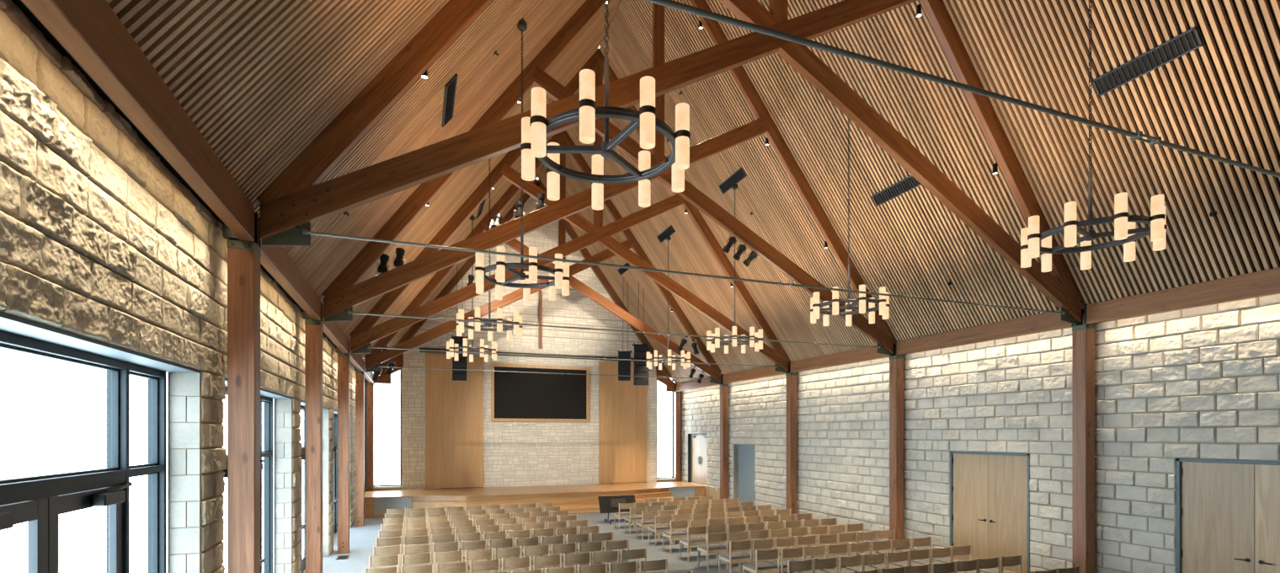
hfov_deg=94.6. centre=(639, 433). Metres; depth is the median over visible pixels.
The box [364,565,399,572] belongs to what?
oak chair
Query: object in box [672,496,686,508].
oak chair
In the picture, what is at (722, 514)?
oak chair
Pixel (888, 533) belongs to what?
oak chair
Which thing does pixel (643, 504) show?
oak chair
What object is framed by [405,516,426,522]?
oak chair
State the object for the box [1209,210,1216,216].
sprinkler
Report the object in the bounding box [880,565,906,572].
oak chair
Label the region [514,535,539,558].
oak chair
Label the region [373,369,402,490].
window
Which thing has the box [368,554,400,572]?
oak chair
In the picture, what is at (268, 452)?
window
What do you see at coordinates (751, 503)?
oak chair
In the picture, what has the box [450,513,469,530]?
oak chair
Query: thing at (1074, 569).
oak chair
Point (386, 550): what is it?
oak chair
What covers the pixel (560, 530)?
oak chair
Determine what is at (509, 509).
oak chair
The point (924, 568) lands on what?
oak chair
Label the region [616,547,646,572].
oak chair
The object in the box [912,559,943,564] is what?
seat cushion
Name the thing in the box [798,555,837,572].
oak chair
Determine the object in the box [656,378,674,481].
window
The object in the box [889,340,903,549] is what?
timber post
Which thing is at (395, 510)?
oak chair
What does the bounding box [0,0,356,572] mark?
wall
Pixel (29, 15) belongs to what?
ceiling
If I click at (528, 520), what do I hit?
oak chair
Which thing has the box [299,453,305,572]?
door
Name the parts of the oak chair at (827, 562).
leg, backrest, leg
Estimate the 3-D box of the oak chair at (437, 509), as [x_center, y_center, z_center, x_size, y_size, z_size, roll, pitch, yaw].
[-5.855,2.465,16.948,0.490,0.790,0.516,0,0,-20]
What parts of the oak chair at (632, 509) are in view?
leg, rail, backrest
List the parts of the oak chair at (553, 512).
backrest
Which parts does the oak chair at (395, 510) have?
backrest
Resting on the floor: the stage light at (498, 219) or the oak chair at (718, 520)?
the oak chair at (718, 520)
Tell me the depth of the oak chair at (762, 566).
10.67 m
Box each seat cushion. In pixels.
[614,511,633,515]
[624,515,645,519]
[636,519,657,523]
[649,524,670,529]
[663,530,687,535]
[679,536,705,542]
[698,543,726,550]
[719,551,750,559]
[741,550,755,557]
[743,560,777,570]
[768,559,792,567]
[789,556,812,560]
[798,569,826,572]
[812,554,838,562]
[822,567,853,572]
[834,553,856,557]
[845,565,879,572]
[855,551,886,558]
[869,563,900,569]
[874,549,898,554]
[890,560,922,566]
[895,548,917,551]
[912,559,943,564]
[933,556,965,562]
[957,570,984,572]
[979,567,1016,572]
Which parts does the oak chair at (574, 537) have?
rail, backrest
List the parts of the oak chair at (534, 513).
backrest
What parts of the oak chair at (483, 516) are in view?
backrest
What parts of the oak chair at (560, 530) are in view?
backrest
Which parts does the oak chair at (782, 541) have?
leg, backrest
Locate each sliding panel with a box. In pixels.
[425,353,483,488]
[598,361,646,483]
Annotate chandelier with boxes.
[446,213,497,362]
[455,158,522,341]
[474,17,569,302]
[520,0,690,209]
[646,234,690,369]
[706,181,762,353]
[810,118,889,325]
[1019,0,1167,271]
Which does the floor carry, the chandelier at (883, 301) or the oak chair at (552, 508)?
the oak chair at (552, 508)
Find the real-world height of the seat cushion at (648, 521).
0.050 m
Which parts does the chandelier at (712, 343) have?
lamp shade, lamp shade, lamp shade, lamp shade, lamp shade, chain, lamp shade, lamp shade, lamp shade, lamp shade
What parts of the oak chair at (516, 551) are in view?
leg, rail, backrest, leg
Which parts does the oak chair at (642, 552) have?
leg, backrest, leg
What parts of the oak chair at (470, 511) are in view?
backrest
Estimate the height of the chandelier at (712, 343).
4.451 m
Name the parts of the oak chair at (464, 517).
backrest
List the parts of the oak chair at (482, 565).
leg, leg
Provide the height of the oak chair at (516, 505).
0.790 m
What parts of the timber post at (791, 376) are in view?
cap plate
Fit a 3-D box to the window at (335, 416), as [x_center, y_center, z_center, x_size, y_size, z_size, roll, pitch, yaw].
[-8.496,1.140,16.105,0.130,3.440,3.698,0,0,-21]
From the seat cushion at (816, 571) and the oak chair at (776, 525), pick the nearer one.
the seat cushion at (816, 571)
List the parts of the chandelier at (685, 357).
lamp shade, lamp shade, lamp shade, lamp shade, chain, lamp shade, lamp shade, lamp shade, lamp shade, lamp shade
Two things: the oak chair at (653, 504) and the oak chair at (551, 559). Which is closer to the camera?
the oak chair at (551, 559)
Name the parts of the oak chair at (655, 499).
backrest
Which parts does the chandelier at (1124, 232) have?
lamp shade, lamp shade, lamp shade, lamp shade, lamp shade, stem, chain, lamp shade, lamp shade, lamp shade, lamp shade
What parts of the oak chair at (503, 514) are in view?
backrest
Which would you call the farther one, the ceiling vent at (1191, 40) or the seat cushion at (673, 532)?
the seat cushion at (673, 532)
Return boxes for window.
[0,330,201,572]
[225,386,292,572]
[300,405,329,556]
[332,413,337,533]
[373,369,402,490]
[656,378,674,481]
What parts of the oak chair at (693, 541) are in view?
leg, rail, leg, rail, backrest, leg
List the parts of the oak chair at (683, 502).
backrest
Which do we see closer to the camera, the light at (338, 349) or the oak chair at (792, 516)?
the light at (338, 349)
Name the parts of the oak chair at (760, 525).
backrest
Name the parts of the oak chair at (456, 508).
backrest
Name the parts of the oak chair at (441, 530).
backrest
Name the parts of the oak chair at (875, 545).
leg, backrest, leg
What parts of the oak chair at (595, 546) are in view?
leg, rail, backrest, leg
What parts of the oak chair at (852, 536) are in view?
backrest, leg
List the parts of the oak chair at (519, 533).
backrest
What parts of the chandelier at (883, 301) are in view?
lamp shade, lamp shade, lamp shade, lamp shade, lamp shade, stem, chain, lamp shade, lamp shade, lamp shade, lamp shade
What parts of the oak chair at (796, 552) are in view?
leg, backrest, leg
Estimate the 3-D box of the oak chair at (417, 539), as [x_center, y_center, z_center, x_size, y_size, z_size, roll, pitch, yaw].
[-4.634,2.465,12.272,0.490,0.790,0.516,0,0,-21]
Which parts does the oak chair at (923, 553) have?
leg, backrest, leg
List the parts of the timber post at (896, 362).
cap plate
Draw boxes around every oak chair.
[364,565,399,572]
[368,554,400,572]
[373,544,401,568]
[375,535,402,555]
[378,528,403,553]
[381,522,404,543]
[383,517,405,535]
[384,512,405,518]
[386,507,405,522]
[400,563,434,572]
[401,551,431,565]
[403,542,431,565]
[404,534,429,554]
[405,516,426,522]
[405,521,427,528]
[405,527,428,536]
[406,506,426,512]
[406,511,426,517]
[426,506,445,521]
[427,510,447,527]
[428,515,448,533]
[428,520,450,540]
[429,526,453,542]
[431,533,456,556]
[432,540,459,563]
[434,549,463,572]
[436,560,468,572]
[446,505,464,520]
[448,509,467,525]
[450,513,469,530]
[453,518,474,537]
[454,524,477,543]
[456,531,481,552]
[459,538,487,562]
[464,547,493,572]
[465,505,482,518]
[468,508,486,523]
[469,558,500,572]
[471,512,490,529]
[474,517,495,535]
[477,523,501,542]
[481,529,506,550]
[484,504,501,517]
[487,507,506,522]
[488,537,514,570]
[491,512,511,527]
[494,545,522,571]
[496,517,517,533]
[500,555,531,572]
[501,522,523,540]
[502,503,519,517]
[506,506,524,522]
[506,528,531,549]
[511,567,543,572]
[512,511,531,527]
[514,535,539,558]
[517,516,538,533]
[520,502,536,516]
[523,544,549,570]
[525,506,543,520]
[525,521,545,538]
[531,553,561,572]
[532,510,549,525]
[532,527,554,546]
[537,501,553,515]
[538,514,558,531]
[539,533,565,567]
[544,505,560,519]
[544,565,575,572]
[547,520,567,537]
[550,542,576,567]
[551,509,569,524]
[556,526,577,544]
[559,513,577,527]
[561,532,589,566]
[561,551,591,572]
[568,518,588,533]
[572,540,602,565]
[577,524,599,543]
[577,562,607,572]
[585,531,613,565]
[586,549,618,572]
[603,538,629,563]
[608,560,638,572]
[613,501,634,529]
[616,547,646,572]
[624,506,645,534]
[634,501,650,527]
[636,510,659,539]
[640,505,662,533]
[640,557,667,572]
[643,497,657,510]
[645,501,665,511]
[648,514,672,546]
[653,508,676,538]
[657,496,671,502]
[662,504,677,518]
[662,519,688,553]
[666,500,680,512]
[666,513,691,544]
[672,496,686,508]
[672,507,693,522]
[676,503,693,514]
[677,499,695,509]
[679,525,707,561]
[682,518,708,552]
[687,496,700,507]
[688,512,709,525]
[693,498,709,508]
[693,507,709,513]
[694,502,709,508]
[697,531,728,570]
[698,523,726,555]
[700,495,714,501]
[708,517,725,533]
[709,501,725,507]
[709,506,725,512]
[709,512,725,518]
[710,498,724,502]
[718,522,746,543]
[718,530,749,568]
[718,538,751,572]
[724,497,738,502]
[724,516,744,532]
[725,501,739,511]
[725,506,741,511]
[725,510,742,523]
[739,501,753,510]
[739,528,769,562]
[741,505,756,511]
[741,537,774,572]
[742,509,758,517]
[742,547,779,572]
[744,515,762,531]
[746,521,765,550]
[757,504,771,510]
[758,508,774,524]
[762,514,778,529]
[764,535,795,572]
[765,520,783,538]
[768,545,804,572]
[769,527,789,560]
[775,507,790,514]
[778,513,795,529]
[783,533,816,572]
[784,519,801,548]
[787,558,813,572]
[789,526,808,559]
[789,544,826,572]
[795,512,812,529]
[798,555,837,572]
[801,517,820,536]
[805,533,837,569]
[808,517,837,545]
[808,524,827,557]
[812,542,848,569]
[816,523,846,555]
[822,554,863,572]
[826,531,857,567]
[833,540,869,568]
[842,529,876,565]
[845,551,885,572]
[846,522,863,554]
[853,567,879,572]
[855,538,891,565]
[862,528,895,564]
[869,549,909,569]
[874,537,911,564]
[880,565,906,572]
[890,547,930,572]
[895,535,931,560]
[905,562,929,572]
[912,545,951,572]
[931,560,955,572]
[933,544,971,562]
[951,558,978,572]
[957,555,999,572]
[979,554,1021,572]
[1034,567,1057,572]
[1056,565,1079,572]
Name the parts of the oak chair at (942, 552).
leg, backrest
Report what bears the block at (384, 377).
attached to the wall at (516, 453)
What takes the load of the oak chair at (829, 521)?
on the floor
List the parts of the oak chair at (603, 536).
rail, backrest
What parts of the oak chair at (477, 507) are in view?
backrest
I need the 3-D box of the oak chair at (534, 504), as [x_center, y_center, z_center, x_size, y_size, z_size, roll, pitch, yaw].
[-3.419,2.465,17.899,0.490,0.790,0.516,0,0,-21]
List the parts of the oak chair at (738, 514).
backrest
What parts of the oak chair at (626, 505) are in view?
leg, leg, rail, backrest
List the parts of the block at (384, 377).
infill panel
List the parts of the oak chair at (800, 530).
rail, backrest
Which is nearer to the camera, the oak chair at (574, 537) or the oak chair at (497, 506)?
the oak chair at (574, 537)
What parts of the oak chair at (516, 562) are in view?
leg, backrest, leg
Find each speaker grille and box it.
[453,337,463,343]
[453,352,466,358]
[453,359,466,365]
[453,366,466,373]
[453,373,466,379]
[618,352,629,357]
[618,359,629,365]
[618,366,629,372]
[618,373,629,379]
[634,345,648,351]
[634,352,646,357]
[634,358,646,364]
[634,365,648,371]
[634,372,648,378]
[634,378,648,384]
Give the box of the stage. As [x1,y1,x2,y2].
[364,480,705,517]
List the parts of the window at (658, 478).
sill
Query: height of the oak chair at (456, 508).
0.790 m
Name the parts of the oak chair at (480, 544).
rail, backrest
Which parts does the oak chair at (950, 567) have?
leg, leg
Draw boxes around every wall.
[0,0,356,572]
[364,179,656,491]
[680,293,1279,572]
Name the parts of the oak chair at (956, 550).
leg, backrest, leg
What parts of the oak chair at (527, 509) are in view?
backrest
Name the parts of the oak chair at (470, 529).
backrest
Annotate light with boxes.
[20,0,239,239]
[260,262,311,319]
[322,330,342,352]
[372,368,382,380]
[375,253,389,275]
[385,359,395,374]
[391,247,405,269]
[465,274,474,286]
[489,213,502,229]
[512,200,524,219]
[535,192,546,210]
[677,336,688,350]
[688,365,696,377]
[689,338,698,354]
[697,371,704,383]
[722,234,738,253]
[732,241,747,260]
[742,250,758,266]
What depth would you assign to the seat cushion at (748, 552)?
11.90 m
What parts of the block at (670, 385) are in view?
infill panel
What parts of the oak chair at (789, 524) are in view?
backrest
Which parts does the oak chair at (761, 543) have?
leg, rail, backrest, leg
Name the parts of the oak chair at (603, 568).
leg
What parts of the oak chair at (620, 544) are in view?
leg, rail, backrest, leg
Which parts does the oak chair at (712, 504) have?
backrest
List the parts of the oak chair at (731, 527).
backrest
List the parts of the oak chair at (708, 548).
leg, rail, leg, rail, backrest, leg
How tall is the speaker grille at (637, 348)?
0.215 m
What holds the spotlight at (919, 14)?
attached to the truss at (295, 200)
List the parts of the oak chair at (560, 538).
rail, backrest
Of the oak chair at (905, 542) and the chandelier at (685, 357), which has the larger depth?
the chandelier at (685, 357)
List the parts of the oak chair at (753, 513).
backrest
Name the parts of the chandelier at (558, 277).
lamp shade, lamp shade, lamp shade, lamp shade, chain, stem, lamp shade, lamp shade, lamp shade, lamp shade, lamp shade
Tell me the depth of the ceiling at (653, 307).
23.83 m
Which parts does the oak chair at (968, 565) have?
leg, backrest, leg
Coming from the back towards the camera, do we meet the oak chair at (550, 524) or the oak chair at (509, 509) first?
the oak chair at (509, 509)
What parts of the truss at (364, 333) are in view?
gusset plate, tie rod, king post, gusset plate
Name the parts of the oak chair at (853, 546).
leg, backrest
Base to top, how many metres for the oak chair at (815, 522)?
0.790 m
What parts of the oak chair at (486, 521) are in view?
backrest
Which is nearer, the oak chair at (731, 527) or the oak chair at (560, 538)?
the oak chair at (560, 538)
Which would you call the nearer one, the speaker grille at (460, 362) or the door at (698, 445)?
the speaker grille at (460, 362)
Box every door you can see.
[0,481,132,572]
[222,459,264,564]
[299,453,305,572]
[332,447,337,533]
[689,433,707,484]
[733,443,755,508]
[949,450,1030,572]
[1176,458,1279,572]
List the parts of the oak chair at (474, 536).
backrest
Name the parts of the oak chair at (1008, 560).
leg, backrest, leg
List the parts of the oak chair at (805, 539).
leg, backrest, leg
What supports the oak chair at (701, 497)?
on the floor
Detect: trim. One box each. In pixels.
[0,311,200,373]
[224,377,291,398]
[300,400,328,409]
[688,432,706,481]
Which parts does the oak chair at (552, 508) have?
backrest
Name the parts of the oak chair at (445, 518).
backrest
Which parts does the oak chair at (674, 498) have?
backrest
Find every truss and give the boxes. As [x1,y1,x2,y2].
[250,0,1086,325]
[319,0,896,355]
[346,48,791,373]
[362,130,723,383]
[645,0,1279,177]
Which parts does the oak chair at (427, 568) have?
leg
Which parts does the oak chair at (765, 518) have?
backrest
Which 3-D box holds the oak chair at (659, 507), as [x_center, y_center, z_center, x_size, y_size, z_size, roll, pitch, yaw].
[0.344,2.465,17.289,0.490,0.790,0.516,0,0,-21]
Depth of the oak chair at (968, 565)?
9.70 m
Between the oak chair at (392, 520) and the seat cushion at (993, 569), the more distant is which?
the oak chair at (392, 520)
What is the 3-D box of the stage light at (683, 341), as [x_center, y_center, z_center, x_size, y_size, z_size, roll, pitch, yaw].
[1.287,-2.727,17.705,0.362,0.466,0.162,0,0,3]
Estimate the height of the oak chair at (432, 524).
0.790 m
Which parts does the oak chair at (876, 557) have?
leg, backrest, leg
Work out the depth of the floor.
14.61 m
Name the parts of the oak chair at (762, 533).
backrest, rail, leg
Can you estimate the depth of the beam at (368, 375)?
20.42 m
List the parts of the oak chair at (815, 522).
backrest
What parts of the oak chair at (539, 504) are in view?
backrest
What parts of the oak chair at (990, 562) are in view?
backrest, leg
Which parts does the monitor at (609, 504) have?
display panel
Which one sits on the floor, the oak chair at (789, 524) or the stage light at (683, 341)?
the oak chair at (789, 524)
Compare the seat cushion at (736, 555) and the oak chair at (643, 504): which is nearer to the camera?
the seat cushion at (736, 555)
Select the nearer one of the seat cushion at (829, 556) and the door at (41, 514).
the door at (41, 514)
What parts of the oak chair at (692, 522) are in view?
leg, rail, backrest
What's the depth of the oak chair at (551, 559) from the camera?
10.09 m
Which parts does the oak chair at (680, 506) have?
backrest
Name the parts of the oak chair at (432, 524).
backrest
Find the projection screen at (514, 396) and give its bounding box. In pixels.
[490,362,589,421]
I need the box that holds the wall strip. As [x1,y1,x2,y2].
[538,290,542,348]
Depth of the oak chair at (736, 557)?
11.54 m
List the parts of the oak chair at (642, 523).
leg, rail, backrest, leg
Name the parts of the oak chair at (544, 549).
leg, rail, backrest, leg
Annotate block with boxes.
[373,352,403,383]
[656,365,675,391]
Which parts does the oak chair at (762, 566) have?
rail, leg, rail, backrest, leg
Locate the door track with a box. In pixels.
[419,347,653,361]
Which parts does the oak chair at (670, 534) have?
leg, leg, rail, backrest, leg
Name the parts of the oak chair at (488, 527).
backrest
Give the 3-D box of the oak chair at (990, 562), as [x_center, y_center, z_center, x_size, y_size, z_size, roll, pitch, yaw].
[5.784,2.465,10.133,0.490,0.790,0.516,0,0,-20]
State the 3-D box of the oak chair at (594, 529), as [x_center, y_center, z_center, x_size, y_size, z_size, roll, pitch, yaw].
[-1.226,2.465,13.582,0.490,0.790,0.516,0,0,-21]
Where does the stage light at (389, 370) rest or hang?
hanging from the truss at (376, 356)
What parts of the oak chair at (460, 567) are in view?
leg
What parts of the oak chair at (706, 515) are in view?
backrest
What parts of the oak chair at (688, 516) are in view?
rail, backrest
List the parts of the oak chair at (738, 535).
leg, backrest, rail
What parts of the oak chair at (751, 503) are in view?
backrest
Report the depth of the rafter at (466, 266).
23.52 m
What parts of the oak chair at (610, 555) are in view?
leg, backrest, leg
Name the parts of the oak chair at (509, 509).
backrest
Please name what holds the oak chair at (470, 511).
on the floor
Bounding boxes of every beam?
[21,0,254,240]
[258,216,320,319]
[321,303,348,352]
[348,341,363,371]
[363,361,373,383]
[676,377,719,391]
[722,364,786,383]
[790,345,890,372]
[896,309,1072,355]
[1086,266,1279,324]
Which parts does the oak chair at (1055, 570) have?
backrest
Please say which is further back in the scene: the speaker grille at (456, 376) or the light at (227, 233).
the speaker grille at (456, 376)
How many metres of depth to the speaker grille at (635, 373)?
23.38 m
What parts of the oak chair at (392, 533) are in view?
backrest, leg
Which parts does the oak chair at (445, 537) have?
leg, backrest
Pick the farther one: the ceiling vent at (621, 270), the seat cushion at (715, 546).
the ceiling vent at (621, 270)
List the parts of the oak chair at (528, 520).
backrest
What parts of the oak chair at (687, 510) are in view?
backrest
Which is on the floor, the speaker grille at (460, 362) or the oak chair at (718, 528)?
the oak chair at (718, 528)
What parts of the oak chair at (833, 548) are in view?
leg, backrest, leg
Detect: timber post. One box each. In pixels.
[226,212,261,572]
[304,301,323,572]
[337,352,349,553]
[355,370,364,526]
[366,382,373,490]
[673,383,680,481]
[720,373,728,498]
[785,361,796,513]
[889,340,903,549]
[1072,304,1094,572]
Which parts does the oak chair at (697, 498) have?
backrest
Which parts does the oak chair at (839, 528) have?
backrest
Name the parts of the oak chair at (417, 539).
backrest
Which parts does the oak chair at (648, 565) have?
leg, leg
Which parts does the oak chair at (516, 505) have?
backrest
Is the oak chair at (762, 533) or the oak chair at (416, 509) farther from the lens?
the oak chair at (416, 509)
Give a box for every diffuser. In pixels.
[533,151,543,154]
[581,137,591,140]
[642,142,652,145]
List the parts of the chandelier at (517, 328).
lamp shade, lamp shade, lamp shade, lamp shade, stem, chain, lamp shade, lamp shade, lamp shade, lamp shade, lamp shade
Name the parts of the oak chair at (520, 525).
backrest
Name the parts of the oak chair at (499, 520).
backrest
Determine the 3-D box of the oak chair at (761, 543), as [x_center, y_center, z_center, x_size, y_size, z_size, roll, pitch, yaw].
[2.375,2.465,11.900,0.490,0.790,0.516,0,0,-20]
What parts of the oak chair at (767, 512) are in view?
backrest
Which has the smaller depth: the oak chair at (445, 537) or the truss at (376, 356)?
the oak chair at (445, 537)
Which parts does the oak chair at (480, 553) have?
backrest, rail, leg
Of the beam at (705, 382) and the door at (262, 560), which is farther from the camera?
the beam at (705, 382)
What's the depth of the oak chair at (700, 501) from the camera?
18.65 m
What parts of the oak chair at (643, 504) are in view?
backrest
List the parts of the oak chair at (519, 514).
backrest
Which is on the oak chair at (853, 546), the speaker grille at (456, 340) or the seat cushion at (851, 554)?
the seat cushion at (851, 554)
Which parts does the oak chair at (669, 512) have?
leg, backrest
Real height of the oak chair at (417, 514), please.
0.790 m
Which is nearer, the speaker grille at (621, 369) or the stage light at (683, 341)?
the stage light at (683, 341)
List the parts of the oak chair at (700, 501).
backrest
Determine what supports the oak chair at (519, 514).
on the floor
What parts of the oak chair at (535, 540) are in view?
rail, backrest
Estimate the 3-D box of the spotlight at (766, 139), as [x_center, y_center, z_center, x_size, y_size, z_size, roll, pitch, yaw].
[2.931,-6.752,13.529,0.088,0.238,0.141,0,0,-21]
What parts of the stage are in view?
panel, panel, panel, panel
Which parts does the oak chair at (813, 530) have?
rail, backrest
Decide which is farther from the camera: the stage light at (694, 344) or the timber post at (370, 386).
the timber post at (370, 386)
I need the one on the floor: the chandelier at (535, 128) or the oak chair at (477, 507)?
the oak chair at (477, 507)
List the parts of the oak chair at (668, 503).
backrest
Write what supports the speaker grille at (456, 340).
attached to the array at (457, 375)
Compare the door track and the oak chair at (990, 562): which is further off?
the door track
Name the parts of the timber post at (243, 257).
cap plate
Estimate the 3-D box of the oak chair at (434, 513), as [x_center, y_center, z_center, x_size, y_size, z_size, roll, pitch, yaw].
[-5.526,2.465,16.066,0.490,0.790,0.516,0,0,-21]
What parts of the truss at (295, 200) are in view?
gusset plate, tie rod, king post, gusset plate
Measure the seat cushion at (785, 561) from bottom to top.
0.050 m
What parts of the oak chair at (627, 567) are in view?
leg, leg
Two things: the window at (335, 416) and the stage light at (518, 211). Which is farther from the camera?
the window at (335, 416)
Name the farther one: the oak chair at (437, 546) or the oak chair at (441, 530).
the oak chair at (441, 530)
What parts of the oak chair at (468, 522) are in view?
backrest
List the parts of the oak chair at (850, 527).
backrest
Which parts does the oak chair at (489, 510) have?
backrest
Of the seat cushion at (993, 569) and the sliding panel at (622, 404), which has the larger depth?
the sliding panel at (622, 404)
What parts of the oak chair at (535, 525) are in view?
backrest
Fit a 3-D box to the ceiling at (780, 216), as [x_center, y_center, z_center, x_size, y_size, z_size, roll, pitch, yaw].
[-0.391,-6.565,14.468,12.902,8.626,4.274,0,0,-21]
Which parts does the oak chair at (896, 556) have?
leg, backrest, leg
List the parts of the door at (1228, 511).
handle, handle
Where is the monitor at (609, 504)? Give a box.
[597,494,635,523]
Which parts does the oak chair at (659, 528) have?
leg, leg, rail, backrest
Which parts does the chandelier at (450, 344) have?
lamp shade, lamp shade, lamp shade, lamp shade, lamp shade, chain, lamp shade, lamp shade, lamp shade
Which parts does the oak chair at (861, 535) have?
leg, backrest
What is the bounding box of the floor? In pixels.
[302,503,982,572]
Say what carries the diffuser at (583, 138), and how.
attached to the chandelier at (535, 128)
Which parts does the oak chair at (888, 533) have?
leg, backrest, leg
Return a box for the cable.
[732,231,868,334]
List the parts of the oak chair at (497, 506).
backrest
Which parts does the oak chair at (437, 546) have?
leg, backrest, rail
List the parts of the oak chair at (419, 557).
leg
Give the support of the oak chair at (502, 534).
on the floor
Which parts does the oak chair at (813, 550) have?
leg, backrest, leg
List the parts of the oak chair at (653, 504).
backrest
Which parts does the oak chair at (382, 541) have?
backrest, leg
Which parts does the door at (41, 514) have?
closer arm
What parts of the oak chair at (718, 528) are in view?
rail, backrest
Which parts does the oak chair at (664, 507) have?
backrest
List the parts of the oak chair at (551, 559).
leg, backrest, leg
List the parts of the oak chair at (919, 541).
leg, backrest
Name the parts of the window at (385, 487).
sill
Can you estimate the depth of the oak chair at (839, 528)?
13.47 m
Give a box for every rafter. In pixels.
[380,180,538,367]
[536,180,671,378]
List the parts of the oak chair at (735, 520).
backrest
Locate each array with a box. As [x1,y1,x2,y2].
[451,265,467,380]
[617,291,632,380]
[632,280,649,384]
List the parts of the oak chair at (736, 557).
leg, rail, leg, rail, backrest, leg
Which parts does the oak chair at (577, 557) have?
leg, backrest, leg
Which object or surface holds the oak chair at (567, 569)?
on the floor
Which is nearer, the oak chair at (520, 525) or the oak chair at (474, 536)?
the oak chair at (474, 536)
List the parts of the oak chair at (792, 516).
backrest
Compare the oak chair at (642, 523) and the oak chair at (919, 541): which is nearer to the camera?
the oak chair at (919, 541)
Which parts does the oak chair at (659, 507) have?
backrest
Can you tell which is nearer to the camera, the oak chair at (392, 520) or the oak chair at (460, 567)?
the oak chair at (460, 567)
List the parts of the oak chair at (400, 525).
backrest, leg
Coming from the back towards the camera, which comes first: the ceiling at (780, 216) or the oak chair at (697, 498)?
the oak chair at (697, 498)
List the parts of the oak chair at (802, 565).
leg, backrest, leg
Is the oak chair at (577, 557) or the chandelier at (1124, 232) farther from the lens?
the oak chair at (577, 557)
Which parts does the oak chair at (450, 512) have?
backrest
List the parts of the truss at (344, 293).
gusset plate, tie rod, king post, gusset plate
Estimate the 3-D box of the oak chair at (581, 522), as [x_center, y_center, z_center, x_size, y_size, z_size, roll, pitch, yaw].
[-1.562,2.465,14.484,0.490,0.790,0.516,0,0,-21]
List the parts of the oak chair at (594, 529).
backrest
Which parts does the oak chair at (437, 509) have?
backrest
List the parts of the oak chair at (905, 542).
backrest, leg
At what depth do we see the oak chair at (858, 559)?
10.08 m
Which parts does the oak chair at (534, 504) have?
backrest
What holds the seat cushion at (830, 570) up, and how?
on the oak chair at (858, 559)
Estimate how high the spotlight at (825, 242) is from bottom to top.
0.238 m
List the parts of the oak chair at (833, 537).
leg, backrest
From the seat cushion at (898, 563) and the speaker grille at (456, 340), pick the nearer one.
the seat cushion at (898, 563)
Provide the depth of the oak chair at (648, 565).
9.73 m
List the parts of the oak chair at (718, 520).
backrest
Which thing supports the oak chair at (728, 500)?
on the floor
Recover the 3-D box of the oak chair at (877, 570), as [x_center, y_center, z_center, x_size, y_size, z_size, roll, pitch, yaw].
[3.383,2.465,9.226,0.490,0.790,0.516,0,0,-21]
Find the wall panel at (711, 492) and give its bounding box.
[706,485,719,502]
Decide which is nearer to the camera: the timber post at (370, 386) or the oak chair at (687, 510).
the oak chair at (687, 510)
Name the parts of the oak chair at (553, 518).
backrest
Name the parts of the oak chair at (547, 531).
backrest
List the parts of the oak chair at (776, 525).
backrest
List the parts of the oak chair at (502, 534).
backrest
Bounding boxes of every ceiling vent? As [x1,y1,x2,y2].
[441,73,458,127]
[475,198,485,218]
[617,261,630,275]
[656,224,675,242]
[718,167,746,193]
[871,175,921,206]
[1092,26,1203,96]
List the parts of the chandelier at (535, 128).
lamp shade, lamp shade, lamp shade, lamp shade, lamp shade, stem, chain, lamp shade, lamp shade, lamp shade, lamp shade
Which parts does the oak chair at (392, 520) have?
backrest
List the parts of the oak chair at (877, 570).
backrest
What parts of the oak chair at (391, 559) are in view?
leg, backrest, leg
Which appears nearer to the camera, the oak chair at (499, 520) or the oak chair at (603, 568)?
the oak chair at (603, 568)
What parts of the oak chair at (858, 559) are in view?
leg, backrest, leg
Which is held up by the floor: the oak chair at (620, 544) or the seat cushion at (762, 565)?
the oak chair at (620, 544)
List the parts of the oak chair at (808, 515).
backrest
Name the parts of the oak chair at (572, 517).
backrest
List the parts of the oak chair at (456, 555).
leg, backrest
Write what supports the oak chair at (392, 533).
on the floor
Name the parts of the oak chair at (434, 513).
backrest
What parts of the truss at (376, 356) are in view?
gusset plate, tie rod, king post, gusset plate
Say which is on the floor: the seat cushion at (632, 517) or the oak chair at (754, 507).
the oak chair at (754, 507)
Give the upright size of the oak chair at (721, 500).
0.790 m
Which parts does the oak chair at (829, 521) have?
backrest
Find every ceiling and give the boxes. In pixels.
[11,0,354,367]
[106,0,1279,303]
[254,0,1060,341]
[320,0,876,361]
[347,75,789,374]
[362,153,709,383]
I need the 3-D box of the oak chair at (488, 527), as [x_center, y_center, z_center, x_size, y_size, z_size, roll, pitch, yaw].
[-3.517,2.465,13.724,0.490,0.790,0.516,0,0,-21]
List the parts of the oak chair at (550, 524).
backrest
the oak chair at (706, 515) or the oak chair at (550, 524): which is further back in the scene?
the oak chair at (706, 515)
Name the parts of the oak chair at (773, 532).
rail, backrest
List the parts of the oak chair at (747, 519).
backrest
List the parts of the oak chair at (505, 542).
rail, backrest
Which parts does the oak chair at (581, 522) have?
backrest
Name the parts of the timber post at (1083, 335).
cap plate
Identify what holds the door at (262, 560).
attached to the window at (268, 452)
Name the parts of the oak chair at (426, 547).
rail, backrest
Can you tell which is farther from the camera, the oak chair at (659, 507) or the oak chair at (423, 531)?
the oak chair at (659, 507)
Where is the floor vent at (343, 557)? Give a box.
[336,554,349,559]
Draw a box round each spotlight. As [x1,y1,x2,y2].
[420,69,428,79]
[698,20,702,29]
[765,137,768,145]
[824,240,827,248]
[915,3,922,17]
[992,162,997,174]
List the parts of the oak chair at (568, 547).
leg, rail, backrest, leg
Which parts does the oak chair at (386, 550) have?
leg, rail, backrest, leg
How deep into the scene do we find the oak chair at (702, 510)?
16.50 m
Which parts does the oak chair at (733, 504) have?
backrest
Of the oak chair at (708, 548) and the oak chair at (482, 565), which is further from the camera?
the oak chair at (708, 548)

